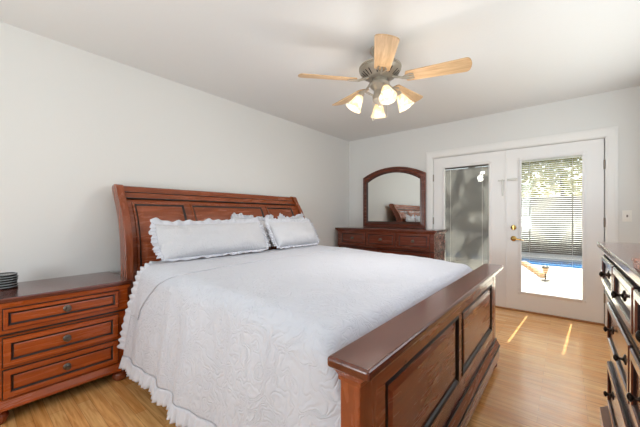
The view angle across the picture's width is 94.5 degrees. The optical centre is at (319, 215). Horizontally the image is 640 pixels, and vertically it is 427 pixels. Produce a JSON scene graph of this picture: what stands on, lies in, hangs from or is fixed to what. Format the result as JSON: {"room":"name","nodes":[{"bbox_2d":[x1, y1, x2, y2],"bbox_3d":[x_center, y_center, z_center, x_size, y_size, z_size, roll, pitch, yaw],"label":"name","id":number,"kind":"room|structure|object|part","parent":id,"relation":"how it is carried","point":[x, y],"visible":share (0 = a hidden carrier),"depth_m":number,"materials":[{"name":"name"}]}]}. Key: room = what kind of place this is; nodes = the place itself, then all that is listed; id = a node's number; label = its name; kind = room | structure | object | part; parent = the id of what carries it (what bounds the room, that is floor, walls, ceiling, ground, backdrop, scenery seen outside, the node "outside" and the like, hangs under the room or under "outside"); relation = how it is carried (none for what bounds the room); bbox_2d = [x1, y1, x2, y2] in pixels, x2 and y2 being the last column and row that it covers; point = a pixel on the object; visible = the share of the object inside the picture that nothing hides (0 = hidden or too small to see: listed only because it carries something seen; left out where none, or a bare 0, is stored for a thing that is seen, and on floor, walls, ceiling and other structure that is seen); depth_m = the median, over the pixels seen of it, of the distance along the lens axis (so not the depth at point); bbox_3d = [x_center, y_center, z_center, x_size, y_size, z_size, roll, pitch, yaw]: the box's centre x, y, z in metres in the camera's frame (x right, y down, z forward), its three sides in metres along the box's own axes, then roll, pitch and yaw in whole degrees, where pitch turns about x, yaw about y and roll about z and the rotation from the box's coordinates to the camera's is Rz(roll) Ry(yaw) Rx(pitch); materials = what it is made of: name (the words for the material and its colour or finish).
{"room":"bedroom","nodes":[
{"label":"bedroom","id":0,"kind":"room"},
{"bbox_2d":[0,22,348,281],"bbox_3d":[-1.400,-0.075,3.132,0.160,2.530,6.160,0,0,40],"label":"wall","id":1,"kind":"structure","parent":0,"point":[76,124],"depth_m":2.50,"materials":[{"name":"white paint"}]},
{"bbox_2d":[0,307,609,426],"bbox_3d":[0.042,1.250,1.848,4.020,0.120,6.020,0,0,40],"label":"floor","id":2,"kind":"structure","parent":0,"point":[549,371],"depth_m":2.01,"materials":[{"name":"brown wood"}]},
{"bbox_2d":[0,271,131,424],"bbox_3d":[-1.805,0.829,2.052,0.554,0.722,0.735,0,0,40],"label":"nightstand","id":3,"kind":"object","parent":2,"relation":"on","point":[59,334],"visible":0.95,"depth_m":1.88,"materials":[{"name":"brown wood"}]},
{"bbox_2d":[0,284,17,289],"bbox_3d":[-2.039,0.460,1.914,0.127,0.016,0.127,0,0,40],"label":"coaster","id":4,"kind":"object","parent":3,"relation":"on","point":[15,286],"visible":0.53,"depth_m":1.89,"materials":[{"name":"black"}]},
{"bbox_2d":[0,282,17,287],"bbox_3d":[-2.039,0.444,1.911,0.127,0.016,0.127,0,0,40],"label":"coaster","id":5,"kind":"object","parent":4,"relation":"on","point":[16,283],"visible":0.68,"depth_m":1.89,"materials":[{"name":"black"}]},
{"bbox_2d":[0,280,17,284],"bbox_3d":[-2.043,0.428,1.912,0.127,0.016,0.127,0,0,40],"label":"coaster","id":6,"kind":"object","parent":5,"relation":"on","point":[15,281],"visible":0.53,"depth_m":1.89,"materials":[{"name":"black"}]},
{"bbox_2d":[0,277,17,282],"bbox_3d":[-2.040,0.412,1.913,0.127,0.016,0.127,0,0,40],"label":"coaster","id":7,"kind":"object","parent":6,"relation":"on","point":[14,279],"visible":0.59,"depth_m":1.89,"materials":[{"name":"black"}]},
{"bbox_2d":[0,275,18,279],"bbox_3d":[-2.038,0.396,1.912,0.127,0.016,0.127,0,0,40],"label":"coaster","id":8,"kind":"object","parent":7,"relation":"on","point":[15,276],"visible":0.65,"depth_m":1.89,"materials":[{"name":"black"}]},
{"bbox_2d":[0,272,17,277],"bbox_3d":[-2.042,0.381,1.912,0.127,0.016,0.127,0,0,40],"label":"coaster","id":9,"kind":"object","parent":8,"relation":"on","point":[5,274],"visible":1,"depth_m":1.91,"materials":[{"name":"black"}]},
{"bbox_3d":[-1.627,0.968,1.905,0.016,0.169,0.573,0,0,40],"label":"drawer","id":10,"kind":"part","parent":3,"relation":"part of","materials":[{"name":"orange wood"}]},
{"bbox_3d":[-1.627,0.785,1.905,0.016,0.172,0.573,0,0,40],"label":"drawer","id":11,"kind":"part","parent":3,"relation":"part of","materials":[{"name":"orange wood"}]},
{"bbox_3d":[-1.621,0.592,1.900,0.016,0.124,0.573,0,0,40],"label":"drawer","id":12,"kind":"part","parent":3,"relation":"part of","materials":[{"name":"orange wood"}]},
{"bbox_3d":[-1.813,1.082,2.059,0.528,0.052,0.735,0,0,40],"label":"moulding","id":13,"kind":"part","parent":3,"relation":"part of","materials":[{"name":"orange wood"}]},
{"bbox_3d":[-1.816,0.511,2.062,0.520,0.026,0.720,0,0,40],"label":"crown moulding","id":14,"kind":"part","parent":3,"relation":"part of","materials":[{"name":"orange wood"}]},
{"bbox_3d":[-1.613,0.968,1.893,0.040,0.041,0.042,0,0,40],"label":"knob","id":15,"kind":"part","parent":3,"relation":"part of","materials":[{"name":"grey metal"}]},
{"bbox_3d":[-1.613,0.785,1.893,0.040,0.041,0.042,0,0,40],"label":"knob","id":16,"kind":"part","parent":3,"relation":"part of","materials":[{"name":"grey metal"}]},
{"bbox_3d":[-1.607,0.592,1.888,0.040,0.041,0.042,0,0,40],"label":"knob","id":17,"kind":"part","parent":3,"relation":"part of","materials":[{"name":"grey metal"}]},
{"bbox_2d":[112,184,502,426],"bbox_3d":[-0.143,0.463,2.428,2.556,1.455,2.252,0,0,40],"label":"bed","id":18,"kind":"object","parent":2,"relation":"on","point":[432,363],"visible":0.44,"depth_m":1.47,"materials":[{"name":"brown wood"}]},
{"bbox_3d":[-1.601,0.463,2.399,0.347,1.455,0.055,0,0,40],"label":"post","id":19,"kind":"part","parent":18,"relation":"part of","materials":[{"name":"brown wood"}]},
{"bbox_3d":[-1.375,0.180,2.592,0.160,0.592,0.442,0,0,40],"label":"panel","id":20,"kind":"part","parent":18,"relation":"part of","materials":[{"name":"brown wood"}]},
{"bbox_3d":[-1.027,-0.207,3.255,0.117,0.104,2.005,0,0,40],"label":"rail","id":21,"kind":"part","parent":18,"relation":"part of","materials":[{"name":"brown wood"}]},
{"bbox_3d":[-0.955,0.360,3.195,0.262,1.160,2.045,0,0,40],"label":"headboard","id":22,"kind":"part","parent":18,"relation":"part of","materials":[{"name":"brown wood"}]},
{"bbox_3d":[-0.921,0.180,3.140,0.160,0.592,0.872,0,0,40],"label":"panel","id":23,"kind":"part","parent":18,"relation":"part of","materials":[{"name":"brown wood"}]},
{"bbox_2d":[231,213,273,246],"bbox_3d":[-0.692,0.158,3.180,0.128,0.384,0.611,0,0,38],"label":"pillow","id":24,"kind":"object","parent":18,"relation":"on","point":[240,216],"visible":0.16,"depth_m":3.24,"materials":[{"name":"grey fabric"}]},
{"bbox_3d":[-0.466,0.180,3.690,0.160,0.592,0.442,0,0,40],"label":"panel","id":25,"kind":"part","parent":18,"relation":"part of","materials":[{"name":"brown wood"}]},
{"bbox_2d":[277,212,304,219],"bbox_3d":[-0.327,0.151,3.619,0.128,0.401,0.490,0,0,39],"label":"pillow","id":26,"kind":"object","parent":18,"relation":"on","point":[299,216],"visible":0.2,"depth_m":3.67,"materials":[{"name":"grey fabric"}]},
{"bbox_2d":[117,245,471,426],"bbox_3d":[0.014,0.680,2.301,1.870,0.719,2.250,0,0,40],"label":"bedspread","id":27,"kind":"object","parent":18,"relation":"on","point":[243,339],"visible":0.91,"depth_m":1.47,"materials":[{"name":"grey fabric"}]},
{"bbox_2d":[149,217,270,261],"bbox_3d":[-0.863,0.173,2.527,0.222,0.325,1.078,0,0,40],"label":"pillow","id":28,"kind":"object","parent":27,"relation":"on","point":[176,240],"visible":1,"depth_m":2.38,"materials":[{"name":"grey fabric"}]},
{"bbox_2d":[264,217,320,248],"bbox_3d":[-0.272,0.173,3.241,0.220,0.326,0.746,0,0,40],"label":"pillow","id":29,"kind":"object","parent":27,"relation":"on","point":[285,233],"visible":1,"depth_m":3.13,"materials":[{"name":"grey fabric"}]},
{"bbox_3d":[-0.293,0.463,3.978,0.347,1.455,0.055,0,0,40],"label":"post","id":30,"kind":"part","parent":18,"relation":"part of","materials":[{"name":"brown wood"}]},
{"bbox_3d":[0.743,0.445,1.605,0.114,0.042,2.089,0,0,40],"label":"cap moulding","id":31,"kind":"part","parent":18,"relation":"part of","materials":[{"name":"brown wood"}]},
{"bbox_3d":[0.114,0.801,0.863,0.066,0.678,0.095,0,0,40],"label":"post","id":32,"kind":"part","parent":18,"relation":"part of","materials":[{"name":"brown wood"}]},
{"bbox_3d":[0.465,0.700,1.244,0.016,0.358,0.828,0,0,40],"label":"panel","id":33,"kind":"part","parent":18,"relation":"part of","materials":[{"name":"brown wood"}]},
{"bbox_3d":[0.740,1.060,1.607,0.102,0.150,2.064,0,0,40],"label":"moulding","id":34,"kind":"part","parent":18,"relation":"part of","materials":[{"name":"brown wood"}]},
{"bbox_3d":[1.039,0.700,1.938,0.016,0.358,0.848,0,0,40],"label":"panel","id":35,"kind":"part","parent":18,"relation":"part of","materials":[{"name":"brown wood"}]},
{"bbox_3d":[1.354,0.801,2.362,0.066,0.678,0.095,0,0,40],"label":"post","id":36,"kind":"part","parent":18,"relation":"part of","materials":[{"name":"brown wood"}]},
{"bbox_2d":[335,227,447,260],"bbox_3d":[1.033,0.690,4.558,1.646,1.000,0.510,0,0,40],"label":"dresser","id":37,"kind":"object","parent":2,"relation":"on","point":[427,243],"visible":0.27,"depth_m":4.24,"materials":[{"name":"brown wood"}]},
{"bbox_3d":[0.515,0.350,4.705,0.473,0.218,0.016,0,0,40],"label":"drawer","id":38,"kind":"part","parent":37,"relation":"part of","materials":[{"name":"brown wood"}]},
{"bbox_3d":[0.618,0.620,4.637,0.719,0.228,0.016,0,0,40],"label":"drawer","id":39,"kind":"part","parent":37,"relation":"part of","materials":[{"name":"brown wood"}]},
{"bbox_3d":[0.894,0.350,4.391,0.473,0.218,0.016,0,0,40],"label":"drawer","id":40,"kind":"part","parent":37,"relation":"part of","materials":[{"name":"brown wood"}]},
{"bbox_3d":[1.041,0.233,4.568,1.624,0.026,0.480,0,0,40],"label":"crown moulding","id":41,"kind":"part","parent":37,"relation":"part of","materials":[{"name":"brown wood"}]},
{"bbox_2d":[363,167,425,227],"bbox_3d":[1.156,-0.298,4.731,1.070,0.967,0.036,0,0,40],"label":"dresser mirror","id":42,"kind":"object","parent":37,"relation":"on","point":[393,197],"visible":1,"depth_m":4.70,"materials":[{"name":"brown wood"}]},
{"bbox_2d":[368,173,419,221],"bbox_3d":[1.160,-0.301,4.736,0.894,0.785,0.001,0,0,40],"label":"mirror glass","id":43,"kind":"object","parent":42,"relation":"attached to","point":[391,196],"depth_m":4.71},
{"bbox_3d":[1.188,0.620,4.166,0.719,0.228,0.016,0,0,40],"label":"drawer","id":44,"kind":"part","parent":37,"relation":"part of","materials":[{"name":"brown wood"}]},
{"bbox_3d":[1.274,0.350,4.077,0.473,0.218,0.016,0,0,40],"label":"drawer","id":45,"kind":"part","parent":37,"relation":"part of","materials":[{"name":"brown wood"}]},
{"bbox_2d":[597,242,639,426],"bbox_3d":[1.233,0.665,0.868,0.545,1.050,1.546,0,0,40],"label":"dresser","id":46,"kind":"object","parent":2,"relation":"on","point":[620,279],"visible":1,"depth_m":1.13,"materials":[{"name":"brown wood"}]},
{"bbox_3d":[1.336,0.275,1.393,0.034,0.039,0.040,0,0,40],"label":"knob","id":47,"kind":"part","parent":46,"relation":"part of","materials":[{"name":"brown metal"}]},
{"bbox_3d":[1.241,1.067,0.862,0.521,0.125,1.526,0,0,40],"label":"moulding","id":48,"kind":"part","parent":46,"relation":"part of","materials":[{"name":"brown wood"}]},
{"bbox_3d":[1.397,0.865,1.435,0.034,0.039,0.040,0,0,40],"label":"knob","id":49,"kind":"part","parent":46,"relation":"part of","materials":[{"name":"brown metal"}]},
{"bbox_3d":[1.397,0.550,1.435,0.034,0.039,0.040,0,0,40],"label":"knob","id":50,"kind":"part","parent":46,"relation":"part of","materials":[{"name":"brown metal"}]},
{"bbox_3d":[1.347,0.275,1.383,0.016,0.148,0.449,0,0,40],"label":"drawer","id":51,"kind":"part","parent":46,"relation":"part of","materials":[{"name":"brown wood"}]},
{"bbox_3d":[1.036,0.275,1.031,0.034,0.039,0.040,0,0,40],"label":"knob","id":52,"kind":"part","parent":46,"relation":"part of","materials":[{"name":"brown metal"}]},
{"bbox_3d":[1.288,0.865,1.280,0.016,0.228,0.684,0,0,40],"label":"drawer","id":53,"kind":"part","parent":46,"relation":"part of","materials":[{"name":"brown wood"}]},
{"bbox_3d":[1.155,0.550,1.144,0.034,0.039,0.040,0,0,40],"label":"knob","id":54,"kind":"part","parent":46,"relation":"part of","materials":[{"name":"brown metal"}]},
{"bbox_3d":[1.288,0.550,1.280,0.016,0.218,0.684,0,0,40],"label":"drawer","id":55,"kind":"part","parent":46,"relation":"part of","materials":[{"name":"brown wood"}]},
{"bbox_3d":[1.242,0.183,0.861,0.519,0.026,1.522,0,0,40],"label":"crown moulding","id":56,"kind":"part","parent":46,"relation":"part of","materials":[{"name":"brown wood"}]},
{"bbox_3d":[1.048,0.275,1.022,0.016,0.148,0.449,0,0,40],"label":"drawer","id":57,"kind":"part","parent":46,"relation":"part of","materials":[{"name":"brown wood"}]},
{"bbox_3d":[0.948,0.550,0.893,0.034,0.039,0.040,0,0,40],"label":"knob","id":58,"kind":"part","parent":46,"relation":"part of","materials":[{"name":"brown metal"}]},
{"bbox_3d":[0.839,0.550,0.738,0.016,0.218,0.684,0,0,40],"label":"drawer","id":59,"kind":"part","parent":46,"relation":"part of","materials":[{"name":"brown wood"}]},
{"bbox_2d":[631,258,639,270],"bbox_3d":[0.881,0.127,0.634,0.266,0.024,0.266,0,0,40],"label":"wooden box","id":60,"kind":"object","parent":46,"relation":"on","point":[636,261],"visible":1,"depth_m":0.77,"materials":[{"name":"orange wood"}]},
{"bbox_3d":[0.881,0.119,0.634,0.266,0.008,0.266,0,0,40],"label":"lid","id":61,"kind":"part","parent":60,"relation":"part of","materials":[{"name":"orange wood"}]},
{"bbox_3d":[0.749,0.275,0.660,0.016,0.148,0.449,0,0,40],"label":"drawer","id":62,"kind":"part","parent":46,"relation":"part of","materials":[{"name":"brown wood"}]},
{"bbox_3d":[0.737,0.275,0.669,0.034,0.039,0.040,0,0,40],"label":"knob","id":63,"kind":"part","parent":46,"relation":"part of","materials":[{"name":"brown metal"}]},
{"bbox_2d":[0,0,639,141],"bbox_3d":[0.086,-1.400,1.902,4.020,0.120,6.160,0,0,40],"label":"ceiling","id":64,"kind":"structure","parent":0,"point":[253,54],"depth_m":2.31,"materials":[{"name":"white paint"}]},
{"bbox_2d":[298,34,471,120],"bbox_3d":[0.516,-1.052,2.402,1.267,0.575,1.237,0,0,40],"label":"ceiling fan","id":65,"kind":"object","parent":64,"relation":"hanging from","point":[383,67],"visible":1,"depth_m":2.27,"materials":[{"name":"beige wood"}]},
{"bbox_3d":[0.061,-1.078,2.302,0.465,0.008,0.152,-1,16,-10],"label":"blade","id":66,"kind":"part","parent":65,"relation":"part of","materials":[{"name":"brown wood"}]},
{"bbox_3d":[0.278,-1.099,2.755,0.152,0.008,0.465,-18,10,-27],"label":"blade","id":67,"kind":"part","parent":65,"relation":"part of","materials":[{"name":"brown wood"}]},
{"bbox_3d":[0.273,-0.908,2.390,0.129,0.145,0.125,0,0,40],"label":"lamp shade","id":68,"kind":"part","parent":65,"relation":"part of","materials":[{"name":"white glass"}]},
{"bbox_3d":[0.506,-0.908,2.586,0.127,0.145,0.130,0,0,40],"label":"lamp shade","id":69,"kind":"part","parent":65,"relation":"part of","materials":[{"name":"white glass"}]},
{"bbox_3d":[0.496,-0.922,2.194,0.058,0.085,0.059,0,0,40],"label":"bulb","id":70,"kind":"part","parent":65,"relation":"part of","materials":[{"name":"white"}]},
{"bbox_3d":[0.425,-1.066,1.956,0.152,0.008,0.465,14,4,7],"label":"blade","id":71,"kind":"part","parent":65,"relation":"part of","materials":[{"name":"brown wood"}]},
{"bbox_3d":[0.498,-0.908,2.169,0.125,0.145,0.126,0,0,40],"label":"lamp shade","id":72,"kind":"part","parent":65,"relation":"part of","materials":[{"name":"white glass"}]},
{"bbox_3d":[0.691,-0.908,2.372,0.129,0.145,0.125,0,0,40],"label":"lamp shade","id":73,"kind":"part","parent":65,"relation":"part of","materials":[{"name":"white glass"}]},
{"bbox_3d":[0.776,-1.101,2.688,0.152,0.008,0.465,-17,-10,43],"label":"blade","id":74,"kind":"part","parent":65,"relation":"part of","materials":[{"name":"brown wood"}]},
{"bbox_3d":[0.867,-1.081,2.195,0.465,0.008,0.152,1,-11,26],"label":"blade","id":75,"kind":"part","parent":65,"relation":"part of","materials":[{"name":"brown wood"}]},
{"bbox_2d":[349,86,639,242],"bbox_3d":[1.999,-0.075,4.213,3.700,2.530,0.160,0,0,40],"label":"wall","id":76,"kind":"structure","parent":0,"point":[620,108],"depth_m":3.66,"materials":[{"name":"white paint"}]},
{"bbox_2d":[433,150,506,307],"bbox_3d":[2.041,0.163,4.095,0.933,2.014,0.064,0,0,40],"label":"door","id":77,"kind":"structure","parent":76,"relation":"in","point":[471,203],"depth_m":4.04,"materials":[{"name":"white paint"}]},
{"bbox_3d":[1.866,0.130,4.232,0.003,1.610,0.003,0,0,40],"label":"blind cord","id":78,"kind":"part","parent":77,"relation":"part of","materials":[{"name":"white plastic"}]},
{"bbox_3d":[2.015,0.125,4.092,0.636,1.716,0.014,0,0,40],"label":"glass moulding","id":79,"kind":"part","parent":77,"relation":"part of","materials":[{"name":"white paint"}]},
{"bbox_2d":[426,126,617,325],"bbox_3d":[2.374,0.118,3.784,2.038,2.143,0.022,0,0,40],"label":"trim","id":80,"kind":"structure","parent":76,"relation":"attached to","point":[611,133],"depth_m":3.33,"materials":[{"name":"white wood"}]},
{"bbox_2d":[495,305,604,325],"bbox_3d":[2.428,1.182,3.850,1.834,0.016,0.172,0,0,40],"label":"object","id":81,"kind":"structure","parent":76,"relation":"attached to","point":[584,321],"depth_m":3.48,"materials":[{"name":"brown wood"}]},
{"bbox_2d":[507,138,604,323],"bbox_3d":[2.738,0.163,3.492,0.909,2.014,0.104,0,0,40],"label":"door","id":82,"kind":"structure","parent":76,"relation":"in","point":[590,307],"depth_m":3.45,"materials":[{"name":"white paint"}]},
{"bbox_3d":[2.726,0.125,3.504,0.641,1.716,0.014,0,0,40],"label":"glass moulding","id":83,"kind":"part","parent":82,"relation":"part of","materials":[{"name":"white paint"}]},
{"bbox_3d":[2.890,0.130,3.386,0.003,1.610,0.003,0,0,40],"label":"blind cord","id":84,"kind":"part","parent":82,"relation":"part of","materials":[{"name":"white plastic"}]},
{"bbox_2d":[622,210,631,221],"bbox_3d":[3.212,0.000,3.095,0.070,0.116,0.016,0,0,40],"label":"wall switch","id":85,"kind":"object","parent":76,"relation":"attached to","point":[626,214],"visible":1,"depth_m":3.09,"materials":[{"name":"white plastic"}]},
{"label":"outside","id":86,"kind":"structure","parent":0,"visible":0},
{"bbox_2d":[446,248,581,298],"bbox_3d":[5.415,1.370,8.889,17.000,0.200,11.400,0,0,40],"label":"ground","id":87,"kind":"structure","parent":86,"point":[561,271],"depth_m":6.01,"materials":[{"name":"beige concrete"}]},
{"bbox_2d":[446,195,581,255],"bbox_3d":[6.945,0.305,10.737,17.000,1.930,0.200,0,0,40],"label":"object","id":88,"kind":"structure","parent":87,"relation":"on","point":[548,204],"depth_m":9.93,"materials":[{"name":"white"}]},
{"bbox_2d":[537,271,546,277],"bbox_3d":[4.624,1.220,6.168,0.110,0.100,0.200,0,0,20],"label":"brick","id":89,"kind":"object","parent":87,"relation":"on","point":[541,274],"visible":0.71,"depth_m":6.10,"materials":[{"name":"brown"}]},
{"bbox_2d":[541,265,549,280],"bbox_3d":[4.427,1.120,5.812,0.150,0.300,0.150,0,0,40],"label":"path light","id":90,"kind":"object","parent":87,"relation":"on","point":[542,267],"visible":0.72,"depth_m":5.79,"materials":[{"name":"brown metal"}]},
{"bbox_2d":[522,157,581,196],"bbox_3d":[8.231,-0.919,10.860,3.324,4.388,1.219,0,0,40],"label":"tree","id":91,"kind":"object","parent":87,"relation":"on","point":[567,162],"visible":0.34,"depth_m":10.59,"materials":[{"name":"green plant"}]},
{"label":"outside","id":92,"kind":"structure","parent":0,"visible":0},
{"bbox_2d":[449,253,581,268],"bbox_3d":[5.447,1.450,8.927,17.000,0.240,1.700,0,0,40],"label":"pool water","id":93,"kind":"structure","parent":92,"point":[534,261],"depth_m":8.29,"materials":[{"name":"blue liquid"}]}
]}

